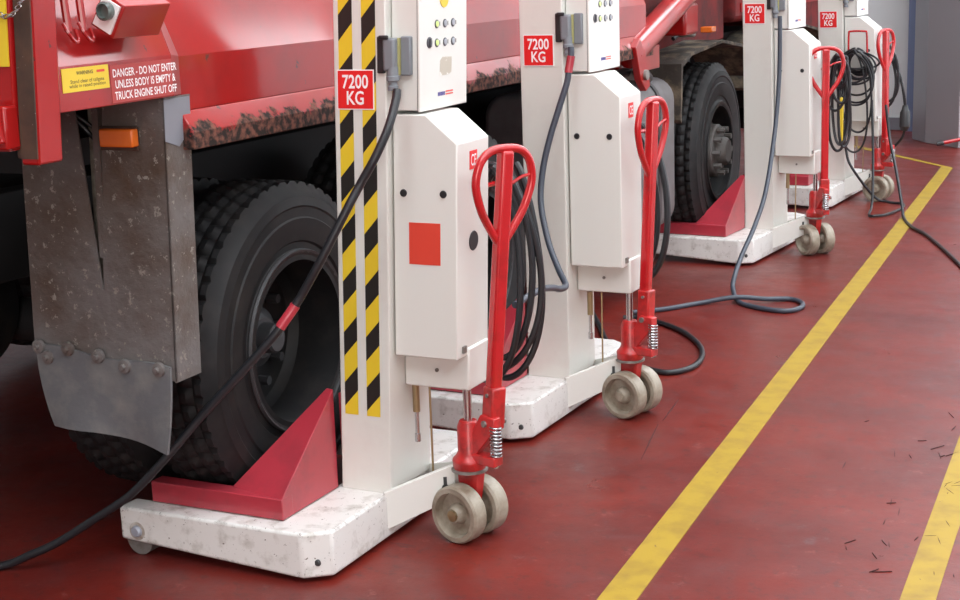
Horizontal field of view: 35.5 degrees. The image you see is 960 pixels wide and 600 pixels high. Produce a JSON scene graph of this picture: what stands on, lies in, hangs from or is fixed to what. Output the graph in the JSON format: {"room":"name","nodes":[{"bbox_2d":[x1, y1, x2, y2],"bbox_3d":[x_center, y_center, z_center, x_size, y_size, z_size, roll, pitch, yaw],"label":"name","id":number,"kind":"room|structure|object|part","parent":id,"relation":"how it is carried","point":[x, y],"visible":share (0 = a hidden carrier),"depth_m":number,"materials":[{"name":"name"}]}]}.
{"room":"auto repair garage","nodes":[
{"label":"auto repair garage","id":0,"kind":"room"},
{"bbox_2d":[0,128,959,599],"bbox_3d":[0.834,0.674,4.942,15.000,0.120,21.000,5,14,28],"label":"floor","id":1,"kind":"structure","parent":0,"point":[582,497],"depth_m":5.15,"materials":[{"name":"red paint"}]},
{"bbox_2d":[0,88,400,569],"bbox_3d":[-1.085,0.127,4.260,1.784,1.375,0.126,-3,12,-2],"label":"power cable","id":2,"kind":"object","parent":1,"relation":"on","point":[288,315],"visible":1,"depth_m":4.25,"materials":[{"name":"black rubber"}]},
{"bbox_2d":[120,0,545,577],"bbox_3d":[-0.391,-0.463,4.487,1.138,2.380,1.038,4,14,26],"label":"lift","id":3,"kind":"object","parent":1,"relation":"on","point":[413,243],"depth_m":4.40,"materials":[{"name":"white metal"}]},
{"bbox_3d":[-0.769,0.587,4.455,0.470,0.064,0.056,4,14,26],"label":"fork arm","id":4,"kind":"part","parent":3,"relation":"part of","materials":[{"name":"red metal"}]},
{"bbox_3d":[-0.539,0.603,4.823,0.717,0.136,1.026,4,14,26],"label":"frame","id":5,"kind":"part","parent":3,"relation":"part of","materials":[{"name":"white metal"}]},
{"bbox_3d":[-0.386,0.405,4.699,0.012,0.285,0.176,4,14,26],"label":"carriage plate","id":6,"kind":"part","parent":3,"relation":"part of","materials":[{"name":"white metal"}]},
{"bbox_2d":[397,36,412,75],"bbox_3d":[-0.211,-0.687,4.224,0.042,0.110,0.027,5,14,28],"label":"power socket","id":7,"kind":"object","parent":3,"relation":"attached to","point":[404,43],"depth_m":4.22,"materials":[{"name":"grey plastic"}]},
{"bbox_3d":[-0.192,0.376,4.586,0.018,0.115,0.018,4,14,26],"label":"screw rod","id":8,"kind":"part","parent":3,"relation":"part of","materials":[{"name":"silver metal"}]},
{"bbox_3d":[-0.184,0.597,4.555,0.218,0.187,0.017,-4,13,-10],"label":"tow arm","id":9,"kind":"part","parent":3,"relation":"part of","materials":[{"name":"white metal"}]},
{"bbox_2d":[427,37,431,47],"bbox_3d":[-0.141,-0.731,4.258,0.008,0.032,0.032,4,14,26],"label":"switch","id":10,"kind":"object","parent":3,"relation":"attached to","point":[429,39],"depth_m":4.25,"materials":[{"name":"grey plastic"}]},
{"bbox_3d":[-0.148,0.406,4.571,0.006,0.310,0.006,-1,12,4],"label":"brake rod","id":11,"kind":"part","parent":3,"relation":"part of","materials":[{"name":"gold metal"}]},
{"bbox_3d":[-0.114,-0.199,4.420,0.232,0.714,0.208,4,14,26],"label":"motor","id":12,"kind":"part","parent":3,"relation":"part of","materials":[{"name":"white metal"}]},
{"bbox_3d":[-0.108,-0.916,4.300,0.037,0.726,0.300,4,14,26],"label":"box door","id":13,"kind":"part","parent":3,"relation":"part of","materials":[{"name":"white metal"}]},
{"bbox_3d":[-0.116,0.564,4.691,0.017,0.187,0.218,-8,14,-27],"label":"tow arm","id":14,"kind":"part","parent":3,"relation":"part of","materials":[{"name":"white metal"}]},
{"bbox_3d":[-0.038,0.311,4.494,0.026,0.102,0.026,4,14,26],"label":"piston rod","id":15,"kind":"part","parent":3,"relation":"part of","materials":[{"name":"silver metal"}]},
{"bbox_3d":[0.056,-0.074,4.355,0.110,0.729,0.049,4,14,26],"label":"tow handle","id":16,"kind":"part","parent":3,"relation":"part of","materials":[{"name":"red metal"}]},
{"bbox_3d":[0.034,-0.086,4.631,0.335,0.703,0.119,5,14,28],"label":"cable coil","id":17,"kind":"part","parent":3,"relation":"part of","materials":[{"name":"black rubber"}]},
{"bbox_3d":[0.117,-0.348,4.306,0.069,0.027,0.013,-12,16,-39],"label":"release lever","id":18,"kind":"part","parent":3,"relation":"part of","materials":[{"name":"red metal"}]},
{"bbox_2d":[431,0,670,438],"bbox_3d":[0.188,-0.751,5.696,1.048,2.380,1.038,4,14,27],"label":"lift","id":19,"kind":"object","parent":1,"relation":"on","point":[602,237],"depth_m":5.58,"materials":[{"name":"white metal"}]},
{"bbox_3d":[-0.155,0.301,5.652,0.470,0.064,0.056,4,14,27],"label":"fork arm","id":20,"kind":"part","parent":19,"relation":"part of","materials":[{"name":"metal"}]},
{"bbox_3d":[0.081,0.318,6.014,0.717,0.136,1.026,4,14,27],"label":"frame","id":21,"kind":"part","parent":19,"relation":"part of","materials":[{"name":"white metal"}]},
{"bbox_2d":[512,47,574,308],"bbox_3d":[0.217,-0.418,5.058,0.137,0.812,0.898,0,13,9],"label":"power cable","id":22,"kind":"object","parent":19,"relation":"hanging from","point":[570,59],"visible":0.91,"depth_m":5.39,"materials":[{"name":"grey rubber"}]},
{"bbox_2d":[571,13,582,43],"bbox_3d":[0.353,-0.983,5.433,0.037,0.110,0.026,5,14,28],"label":"power socket","id":23,"kind":"object","parent":19,"relation":"attached to","point":[576,18],"depth_m":5.43,"materials":[{"name":"grey plastic"}]},
{"bbox_3d":[0.425,0.093,5.771,0.018,0.115,0.018,4,14,27],"label":"screw rod","id":24,"kind":"part","parent":19,"relation":"part of","materials":[{"name":"silver metal"}]},
{"bbox_3d":[0.432,0.313,5.740,0.218,0.187,0.017,-4,13,-9],"label":"tow arm","id":25,"kind":"part","parent":19,"relation":"part of","materials":[{"name":"white metal"}]},
{"bbox_3d":[0.469,0.123,5.756,0.007,0.310,0.007,4,14,27],"label":"brake rod","id":26,"kind":"part","parent":19,"relation":"part of","materials":[{"name":"metal"}]},
{"bbox_3d":[0.451,-1.213,5.510,0.009,0.726,0.300,4,14,27],"label":"box door","id":27,"kind":"part","parent":19,"relation":"part of","materials":[{"name":"white metal"}]},
{"bbox_3d":[0.470,-0.493,5.617,0.207,0.714,0.208,4,14,27],"label":"motor","id":28,"kind":"part","parent":19,"relation":"part of","materials":[{"name":"white metal"}]},
{"bbox_3d":[0.503,0.281,5.875,0.017,0.187,0.218,-8,14,-26],"label":"tow arm","id":29,"kind":"part","parent":19,"relation":"part of","materials":[{"name":"white metal"}]},
{"bbox_3d":[0.566,0.023,5.681,0.026,0.111,0.026,4,14,27],"label":"piston rod","id":30,"kind":"part","parent":19,"relation":"part of","materials":[{"name":"silver metal"}]},
{"bbox_3d":[0.626,-0.371,5.555,0.078,0.730,0.045,4,14,27],"label":"tow handle","id":31,"kind":"part","parent":19,"relation":"part of","materials":[{"name":"red metal"}]},
{"bbox_3d":[0.602,-0.379,5.835,0.299,0.649,0.081,5,14,28],"label":"cable coil","id":32,"kind":"part","parent":19,"relation":"part of","materials":[{"name":"black rubber"}]},
{"bbox_2d":[594,312,704,374],"bbox_3d":[0.768,0.170,6.901,0.415,0.025,1.274,-3,13,-6],"label":"power cable","id":33,"kind":"object","parent":1,"relation":"on","point":[685,333],"visible":0.61,"depth_m":6.72,"materials":[{"name":"black rubber"}]},
{"bbox_2d":[633,16,804,314],"bbox_3d":[1.429,-0.737,7.764,0.759,1.380,1.611,5,14,28],"label":"power cable","id":34,"kind":"object","parent":1,"relation":"on","point":[737,298],"visible":0.95,"depth_m":7.77,"materials":[{"name":"grey rubber"}]},
{"bbox_2d":[656,0,851,263],"bbox_3d":[1.581,-1.461,8.690,1.081,2.377,1.038,5,14,30],"label":"lift","id":35,"kind":"object","parent":1,"relation":"on","point":[802,139],"depth_m":8.60,"materials":[{"name":"white metal"}]},
{"bbox_2d":[0,0,818,485],"bbox_3d":[-0.086,-1.694,8.182,2.646,3.032,9.897,4,14,25],"label":"dump truck","id":36,"kind":"object","parent":35,"relation":"on","point":[168,180],"visible":0.46,"depth_m":4.34,"materials":[{"name":"red metal"}]},
{"bbox_3d":[-1.228,-1.070,3.350,0.443,1.088,0.004,4,14,25],"label":"yellow panel","id":37,"kind":"part","parent":36,"relation":"part of","materials":[{"name":"yellow metal"}]},
{"bbox_3d":[-1.994,0.014,5.042,0.840,0.440,0.440,4,14,25],"label":"air tank","id":38,"kind":"part","parent":36,"relation":"part of","materials":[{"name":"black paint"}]},
{"bbox_3d":[-2.100,-1.233,3.746,2.435,1.680,0.035,4,14,25],"label":"tail door","id":39,"kind":"part","parent":36,"relation":"part of","materials":[{"name":"red paint"}]},
{"bbox_3d":[-1.047,-0.657,3.353,0.093,0.057,0.013,4,14,25],"label":"chain","id":40,"kind":"part","parent":36,"relation":"part of","materials":[{"name":"silver metal"}]},
{"bbox_3d":[-1.000,-1.201,3.274,0.160,1.815,0.085,4,14,25],"label":"corner post","id":41,"kind":"part","parent":36,"relation":"part of","materials":[{"name":"red metal"}]},
{"bbox_3d":[-0.990,-0.839,3.503,0.041,0.421,0.018,4,14,25],"label":"pin rod","id":42,"kind":"part","parent":36,"relation":"part of","materials":[{"name":"red paint"}]},
{"bbox_3d":[-0.967,-0.851,3.551,0.041,0.421,0.018,4,14,25],"label":"pin rod","id":43,"kind":"part","parent":36,"relation":"part of","materials":[{"name":"red paint"}]},
{"bbox_3d":[-1.031,-0.276,4.160,0.120,0.520,0.010,4,14,25],"label":"backing plate","id":44,"kind":"part","parent":36,"relation":"part of","materials":[{"name":"grey metal"}]},
{"bbox_2d":[99,128,138,147],"bbox_3d":[-0.961,-0.431,3.988,0.110,0.048,0.030,4,14,25],"label":"marker lamp","id":45,"kind":"object","parent":36,"relation":"attached to","point":[108,137],"depth_m":3.97,"materials":[{"name":"orange plastic"}]},
{"bbox_2d":[92,0,169,38],"bbox_3d":[-0.865,-0.706,3.696,0.114,0.114,0.220,5,14,28],"label":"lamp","id":46,"kind":"object","parent":36,"relation":"attached to","point":[113,19],"depth_m":3.66,"materials":[{"name":"red metal"}]},
{"bbox_3d":[-0.205,-1.043,8.335,0.800,0.280,9.200,4,14,25],"label":"chassis rail","id":47,"kind":"part","parent":36,"relation":"part of","materials":[{"name":"red metal"}]},
{"bbox_3d":[-0.029,-0.864,5.758,0.166,0.102,3.880,4,14,25],"label":"rail","id":48,"kind":"part","parent":36,"relation":"part of","materials":[{"name":"metal"}]},
{"bbox_3d":[0.537,-0.703,7.696,0.640,0.800,1.050,4,14,25],"label":"fuel tank","id":49,"kind":"part","parent":36,"relation":"part of","materials":[{"name":"grey metal"}]},
{"bbox_3d":[0.933,-2.322,8.470,0.280,1.800,2.230,4,14,25],"label":"cab panel","id":50,"kind":"part","parent":36,"relation":"part of","materials":[{"name":"red paint"}]},
{"bbox_2d":[700,26,715,32],"bbox_3d":[1.329,-1.576,8.731,0.070,0.033,0.090,4,14,25],"label":"marker lamp","id":51,"kind":"object","parent":36,"relation":"attached to","point":[706,29],"depth_m":8.70,"materials":[{"name":"orange plastic"}]},
{"bbox_3d":[1.210,-0.415,8.674,0.470,0.064,0.056,5,14,30],"label":"fork arm","id":52,"kind":"part","parent":35,"relation":"part of","materials":[{"name":"red metal"}]},
{"bbox_3d":[1.464,-0.395,9.024,0.717,0.136,1.026,5,14,30],"label":"frame","id":53,"kind":"part","parent":35,"relation":"part of","materials":[{"name":"white metal"}]},
{"bbox_2d":[778,0,784,10],"bbox_3d":[1.697,-1.685,8.442,0.040,0.110,0.026,5,14,28],"label":"power socket","id":54,"kind":"object","parent":35,"relation":"attached to","point":[781,3],"depth_m":8.44,"materials":[{"name":"beige plastic"}]},
{"bbox_3d":[1.798,-0.616,8.763,0.018,0.115,0.018,5,14,30],"label":"screw rod","id":55,"kind":"part","parent":35,"relation":"part of","materials":[{"name":"silver metal"}]},
{"bbox_3d":[1.800,-0.396,8.731,0.218,0.187,0.017,-3,13,-6],"label":"tow arm","id":56,"kind":"part","parent":35,"relation":"part of","materials":[{"name":"white metal"}]},
{"bbox_3d":[1.840,-0.586,8.745,0.006,0.310,0.006,0,13,8],"label":"brake rod","id":57,"kind":"part","parent":35,"relation":"part of","materials":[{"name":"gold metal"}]},
{"bbox_3d":[1.798,-1.914,8.515,0.019,0.726,0.300,5,14,30],"label":"box door","id":58,"kind":"part","parent":35,"relation":"part of","materials":[{"name":"white metal"}]},
{"bbox_3d":[1.827,-1.193,8.616,0.218,0.714,0.208,5,14,30],"label":"motor","id":59,"kind":"part","parent":35,"relation":"part of","materials":[{"name":"white metal"}]},
{"bbox_3d":[1.937,-0.680,8.665,0.026,0.101,0.026,5,14,30],"label":"piston rod","id":60,"kind":"part","parent":35,"relation":"part of","materials":[{"name":"silver metal"}]},
{"bbox_3d":[1.969,-1.046,8.557,0.043,0.761,0.038,-2,12,0],"label":"tow handle","id":61,"kind":"part","parent":35,"relation":"part of","materials":[{"name":"red metal"}]},
{"bbox_3d":[2.076,-1.140,8.691,0.169,0.579,0.120,5,14,28],"label":"cable coil","id":62,"kind":"part","parent":35,"relation":"part of","materials":[{"name":"black rubber"}]},
{"bbox_2d":[597,166,952,599],"bbox_3d":[1.531,0.171,6.825,0.106,0.002,11.761,3,13,22],"label":"floor marking","id":63,"kind":"object","parent":1,"relation":"on","point":[629,583],"depth_m":5.44,"materials":[{"name":"yellow paint"}]},
{"bbox_2d":[641,399,959,575],"bbox_3d":[1.147,0.583,5.018,1.290,0.003,1.612,2,13,18],"label":"debris","id":64,"kind":"object","parent":1,"relation":"on","point":[891,502],"depth_m":4.86,"materials":[{"name":"black"}]},
{"bbox_2d":[743,0,899,206],"bbox_3d":[2.417,-1.894,10.519,1.035,2.378,1.026,5,14,28],"label":"lift","id":65,"kind":"object","parent":1,"relation":"on","point":[842,25],"depth_m":10.38,"materials":[{"name":"white metal"}]},
{"bbox_3d":[2.071,-0.843,10.476,0.470,0.064,0.056,5,14,28],"label":"fork arm","id":66,"kind":"part","parent":65,"relation":"part of","materials":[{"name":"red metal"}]},
{"bbox_3d":[2.316,-0.825,10.833,0.717,0.136,1.026,5,14,28],"label":"frame","id":67,"kind":"part","parent":65,"relation":"part of","materials":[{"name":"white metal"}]},
{"bbox_2d":[840,97,843,139],"bbox_3d":[2.476,-1.223,10.277,0.029,0.330,0.024,5,14,28],"label":"holder","id":68,"kind":"object","parent":65,"relation":"attached to","point":[841,98],"visible":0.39,"depth_m":10.26,"materials":[{"name":"yellow"}]},
{"bbox_3d":[2.660,-0.828,10.550,0.218,0.187,0.017,-4,13,-7],"label":"tow arm","id":69,"kind":"part","parent":65,"relation":"part of","materials":[{"name":"white metal"}]},
{"bbox_3d":[2.571,-1.357,10.242,0.315,0.714,0.122,5,14,28],"label":"cable coil","id":70,"kind":"part","parent":65,"relation":"part of","materials":[{"name":"black rubber"}]},
{"bbox_3d":[2.592,-1.622,10.287,0.185,0.226,0.094,5,14,28],"label":"cable coil","id":71,"kind":"part","parent":65,"relation":"part of","materials":[{"name":"black rubber"}]},
{"bbox_3d":[2.635,-2.333,10.349,0.030,0.726,0.300,5,14,28],"label":"box door","id":72,"kind":"part","parent":65,"relation":"part of","materials":[{"name":"white metal"}]},
{"bbox_3d":[2.699,-1.018,10.565,0.006,0.310,0.006,-1,13,6],"label":"brake rod","id":73,"kind":"part","parent":65,"relation":"part of","materials":[{"name":"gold metal"}]},
{"bbox_3d":[2.674,-1.612,10.445,0.228,0.714,0.208,5,14,28],"label":"motor","id":74,"kind":"part","parent":65,"relation":"part of","materials":[{"name":"white metal"}]},
{"bbox_3d":[2.786,-1.106,10.495,0.026,0.086,0.026,5,14,28],"label":"piston rod","id":75,"kind":"part","parent":65,"relation":"part of","materials":[{"name":"silver metal"}]},
{"bbox_3d":[2.810,-1.480,10.392,0.045,0.759,0.047,-13,17,-42],"label":"tow handle","id":76,"kind":"part","parent":65,"relation":"part of","materials":[{"name":"red metal"}]},
{"bbox_3d":[2.854,-1.577,10.560,0.211,0.461,0.064,5,14,28],"label":"cable coil","id":77,"kind":"part","parent":65,"relation":"part of","materials":[{"name":"black rubber"}]},
{"bbox_2d":[893,56,909,146],"bbox_3d":[2.950,-1.371,10.594,0.184,0.703,0.077,5,14,28],"label":"cable","id":78,"kind":"object","parent":65,"relation":"hanging from","point":[904,123],"visible":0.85,"depth_m":10.56,"materials":[{"name":"black rubber"}]},
{"bbox_2d":[843,102,904,216],"bbox_3d":[2.725,-0.975,10.130,0.381,0.727,0.658,-3,12,-4],"label":"power cable","id":79,"kind":"object","parent":1,"relation":"on","point":[871,192],"visible":0.9,"depth_m":10.22,"materials":[{"name":"black rubber"}]},
{"bbox_2d":[854,145,951,167],"bbox_3d":[3.551,-1.274,13.045,0.090,0.002,2.116,-5,13,-13],"label":"floor marking","id":80,"kind":"object","parent":1,"relation":"on","point":[865,148],"depth_m":12.66,"materials":[{"name":"yellow paint"}]},
{"bbox_2d":[885,105,959,266],"bbox_3d":[2.679,-0.680,8.896,0.064,0.695,2.882,-1,13,5],"label":"power cable","id":81,"kind":"object","parent":1,"relation":"on","point":[928,236],"visible":1,"depth_m":9.87,"materials":[{"name":"black rubber"}]},
{"bbox_2d":[900,436,959,599],"bbox_3d":[1.626,0.562,5.038,0.100,0.002,4.773,3,14,23],"label":"floor marking","id":82,"kind":"object","parent":1,"relation":"on","point":[924,580],"depth_m":4.40,"materials":[{"name":"yellow paint"}]},
{"bbox_2d":[912,0,959,147],"bbox_3d":[4.298,-2.702,13.363,0.562,2.600,0.800,-3,12,-3],"label":"wall","id":83,"kind":"structure","parent":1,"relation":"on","point":[936,92],"depth_m":13.41,"materials":[{"name":"grey paint"}]},
{"bbox_2d":[936,138,959,145],"bbox_3d":[4.379,-1.420,13.168,0.708,0.176,0.139,-2,12,-1],"label":"bar","id":84,"kind":"object","parent":1,"relation":"on","point":[939,143],"visible":1,"depth_m":13.20,"materials":[{"name":"red metal"}]},
{"bbox_2d":[862,0,908,116],"bbox_3d":[5.676,-4.105,13.463,15.000,5.200,0.150,5,14,28],"label":"wall","id":85,"kind":"structure","parent":0,"point":[892,14],"depth_m":14.63,"materials":[{"name":"white paint"}]},
{"bbox_2d":[889,117,900,129],"bbox_3d":[5.721,-1.608,13.934,15.000,0.120,0.030,5,14,28],"label":"baseboard","id":86,"kind":"structure","parent":85,"relation":"attached to","point":[893,121],"depth_m":14.77,"materials":[{"name":"grey"}]},
{"bbox_2d":[907,0,915,131],"bbox_3d":[4.159,-3.117,14.338,0.070,3.000,0.110,5,14,28],"label":"trim","id":87,"kind":"structure","parent":85,"relation":"attached to","point":[912,3],"depth_m":14.46,"materials":[{"name":"blue"}]}
]}

